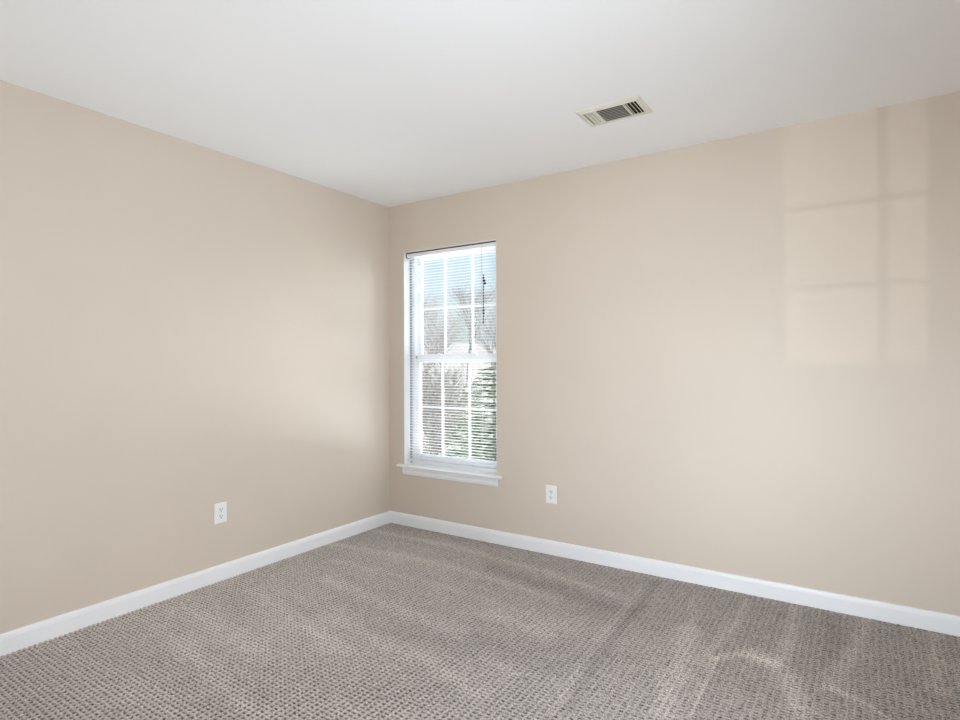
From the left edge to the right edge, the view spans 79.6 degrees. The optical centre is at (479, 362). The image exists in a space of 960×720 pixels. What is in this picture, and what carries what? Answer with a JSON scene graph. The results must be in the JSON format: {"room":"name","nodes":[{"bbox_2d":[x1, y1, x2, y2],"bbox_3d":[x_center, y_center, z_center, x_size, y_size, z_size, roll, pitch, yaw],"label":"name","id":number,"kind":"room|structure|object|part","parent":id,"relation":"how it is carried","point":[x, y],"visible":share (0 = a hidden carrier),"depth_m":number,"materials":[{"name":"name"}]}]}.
{"room":"empty bedroom","nodes":[
{"label":"empty bedroom","id":0,"kind":"room"},
{"bbox_2d":[0,80,389,633],"bbox_3d":[-1.926,0.016,2.757,0.160,2.440,4.200,0,0,33],"label":"wall","id":1,"kind":"structure","parent":0,"point":[187,328],"depth_m":3.01,"materials":[{"name":"beige paint"}]},
{"bbox_2d":[0,511,389,656],"bbox_3d":[-1.849,1.202,2.709,0.014,0.107,4.200,0,0,33],"label":"baseboard","id":2,"kind":"structure","parent":1,"relation":"attached to","point":[14,640],"depth_m":3.01,"materials":[{"name":"white paint"}]},
{"bbox_2d":[214,501,226,524],"bbox_3d":[-1.477,0.854,3.280,0.008,0.116,0.077,0,0,33],"label":"wall outlet","id":3,"kind":"object","parent":1,"relation":"attached to","point":[220,509],"visible":1,"depth_m":3.28,"materials":[{"name":"white plastic"}]},
{"bbox_2d":[0,0,959,206],"bbox_3d":[-0.382,-1.270,1.735,3.870,0.120,4.520,0,0,33],"label":"ceiling","id":4,"kind":"structure","parent":0,"point":[389,103],"depth_m":2.40,"materials":[{"name":"white paint"}]},
{"bbox_2d":[575,95,652,126],"bbox_3d":[0.647,-1.206,2.780,0.314,0.014,0.210,0,0,33],"label":"ceiling vent","id":5,"kind":"object","parent":4,"relation":"in","point":[634,106],"visible":1,"depth_m":2.76,"materials":[{"name":"beige metal"}]},
{"bbox_2d":[0,523,959,719],"bbox_3d":[-0.408,1.236,1.694,3.625,0.015,4.358,0,0,33],"label":"floor","id":6,"kind":"structure","parent":0,"point":[390,621],"depth_m":2.47,"materials":[{"name":"carpet"}]},
{"bbox_2d":[389,91,959,615],"bbox_3d":[0.823,0.006,3.554,3.870,2.440,0.160,0,0,33],"label":"wall","id":7,"kind":"structure","parent":0,"point":[739,355],"depth_m":3.08,"materials":[{"name":"beige paint"}]},
{"bbox_2d":[396,239,502,486],"bbox_3d":[-0.200,-0.001,4.206,0.920,1.688,0.201,0,0,33],"label":"window","id":8,"kind":"structure","parent":7,"relation":"in","point":[445,472],"depth_m":4.35,"materials":[{"name":"white paint"}]},
{"bbox_3d":[-0.216,0.777,4.177,0.920,0.019,0.133,0,0,33],"label":"sill","id":9,"kind":"part","parent":8,"relation":"part of","materials":[{"name":"white paint"}]},
{"bbox_2d":[406,241,496,470],"bbox_3d":[-0.210,-0.047,4.190,0.820,1.582,0.054,0,0,33],"label":"mini blind","id":10,"kind":"object","parent":8,"relation":"attached to","point":[491,243],"visible":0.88,"depth_m":4.16,"materials":[{"name":"white plastic"}]},
{"bbox_3d":[-0.438,-0.033,4.332,0.005,1.544,0.028,0,0,33],"label":"ladder cord","id":11,"kind":"part","parent":10,"relation":"part of","materials":[{"name":"white fabric"}]},
{"bbox_3d":[-0.210,0.738,4.183,0.804,0.012,0.025,0,0,33],"label":"rail","id":12,"kind":"part","parent":10,"relation":"part of","materials":[{"name":"white plastic"}]},
{"bbox_3d":[0.013,-0.035,4.035,0.005,1.544,0.028,0,0,33],"label":"ladder cord","id":13,"kind":"part","parent":10,"relation":"part of","materials":[{"name":"white fabric"}]},
{"bbox_3d":[-0.175,0.339,4.242,0.758,0.798,0.026,0,0,33],"label":"sash","id":14,"kind":"part","parent":8,"relation":"part of","materials":[{"name":"white plastic"}]},
{"bbox_3d":[-0.159,-0.418,4.270,0.758,0.791,0.026,0,0,33],"label":"sash","id":15,"kind":"part","parent":8,"relation":"part of","materials":[{"name":"white plastic"}]},
{"bbox_2d":[546,485,556,503],"bbox_3d":[0.457,0.845,3.698,0.077,0.116,0.008,0,0,33],"label":"wall outlet","id":16,"kind":"object","parent":7,"relation":"attached to","point":[551,491],"visible":1,"depth_m":3.69,"materials":[{"name":"white plastic"}]},
{"bbox_2d":[390,511,959,636],"bbox_3d":[0.780,1.193,3.482,3.550,0.107,0.014,0,0,33],"label":"baseboard","id":17,"kind":"structure","parent":7,"relation":"attached to","point":[940,622],"depth_m":3.15,"materials":[{"name":"white paint"}]},
{"label":"outside","id":18,"kind":"structure","parent":0,"visible":0},
{"bbox_2d":[422,343,496,458],"bbox_3d":[13.101,-0.019,79.830,160.000,9.295,139.000,0,0,33],"label":"ground","id":19,"kind":"structure","parent":18,"point":[457,348],"depth_m":75.48,"materials":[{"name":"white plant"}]},
{"bbox_2d":[423,292,444,369],"bbox_3d":[-7.913,-4.589,80.613,6.711,11.451,7.149,0,0,-28],"label":"bare tree","id":20,"kind":"object","parent":19,"relation":"on","point":[431,335],"visible":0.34,"depth_m":80.67,"materials":[{"name":"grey plant"}]},
{"bbox_2d":[422,364,451,425],"bbox_3d":[-3.963,2.325,39.948,4.790,4.552,4.711,0,0,-10],"label":"bare shrub","id":21,"kind":"object","parent":19,"relation":"on","point":[450,364],"visible":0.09,"depth_m":39.78,"materials":[{"name":"grey plant"}]},
{"bbox_2d":[422,323,459,411],"bbox_3d":[-4.051,0.522,46.218,4.836,7.746,4.540,0,0,34],"label":"bare tree","id":22,"kind":"object","parent":19,"relation":"on","point":[424,347],"visible":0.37,"depth_m":46.46,"materials":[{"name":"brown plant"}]},
{"bbox_2d":[422,403,462,454],"bbox_3d":[-2.319,3.051,23.729,3.294,3.130,3.239,0,0,5],"label":"bare shrub","id":23,"kind":"object","parent":19,"relation":"on","point":[427,410],"visible":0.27,"depth_m":23.00,"materials":[{"name":"grey plant"}]},
{"bbox_2d":[422,314,463,380],"bbox_3d":[-3.681,0.701,33.686,6.002,8.097,4.052,0,0,22],"label":"bare tree","id":24,"kind":"object","parent":19,"relation":"on","point":[442,340],"visible":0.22,"depth_m":33.14,"materials":[{"name":"grey plant"}]},
{"bbox_2d":[422,381,467,452],"bbox_3d":[-2.369,2.704,28.661,3.828,3.699,3.892,0,0,-2],"label":"bare shrub","id":25,"kind":"object","parent":19,"relation":"on","point":[451,419],"visible":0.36,"depth_m":28.32,"materials":[{"name":"grey plant"}]},
{"bbox_2d":[424,309,466,392],"bbox_3d":[-3.471,-1.578,62.930,5.724,9.767,6.098,0,0,-37],"label":"bare tree","id":26,"kind":"object","parent":19,"relation":"on","point":[439,326],"visible":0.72,"depth_m":62.40,"materials":[{"name":"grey plant"}]},
{"bbox_2d":[422,362,474,418],"bbox_3d":[-3.488,2.090,43.594,5.389,5.121,5.300,0,0,-25],"label":"bare shrub","id":27,"kind":"object","parent":19,"relation":"on","point":[456,376],"visible":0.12,"depth_m":42.93,"materials":[{"name":"grey plant"}]},
{"bbox_2d":[422,366,491,439],"bbox_3d":[-1.514,2.393,34.164,4.711,4.552,4.790,0,0,-17],"label":"bare shrub","id":28,"kind":"object","parent":19,"relation":"on","point":[445,374],"visible":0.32,"depth_m":34.00,"materials":[{"name":"grey plant"}]},
{"bbox_2d":[446,283,474,338],"bbox_3d":[-3.231,-9.059,110.063,6.446,13.638,9.946,0,0,15],"label":"bare tree","id":29,"kind":"object","parent":19,"relation":"on","point":[463,293],"visible":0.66,"depth_m":108.90,"materials":[{"name":"grey plant"}]},
{"bbox_2d":[440,386,496,458],"bbox_3d":[-0.373,2.678,18.617,2.881,3.904,2.836,0,0,33],"label":"evergreen tree","id":30,"kind":"object","parent":19,"relation":"on","point":[482,422],"visible":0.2,"depth_m":18.54,"materials":[{"name":"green plant"}]},
{"bbox_2d":[444,363,496,460],"bbox_3d":[0.293,2.284,14.612,4.059,4.727,4.404,0,0,4],"label":"evergreen tree","id":31,"kind":"object","parent":19,"relation":"on","point":[481,390],"visible":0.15,"depth_m":14.43,"materials":[{"name":"green plant"}]},
{"bbox_2d":[457,279,495,381],"bbox_3d":[-0.076,-4.101,67.959,6.398,12.785,9.477,0,0,0],"label":"bare tree","id":32,"kind":"object","parent":19,"relation":"on","point":[486,294],"visible":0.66,"depth_m":67.90,"materials":[{"name":"grey plant"}]},
{"bbox_2d":[457,306,495,367],"bbox_3d":[0.725,0.079,38.196,4.478,8.950,6.634,0,0,-26],"label":"bare tree","id":33,"kind":"object","parent":19,"relation":"on","point":[475,332],"visible":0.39,"depth_m":38.25,"materials":[{"name":"grey plant"}]}
]}

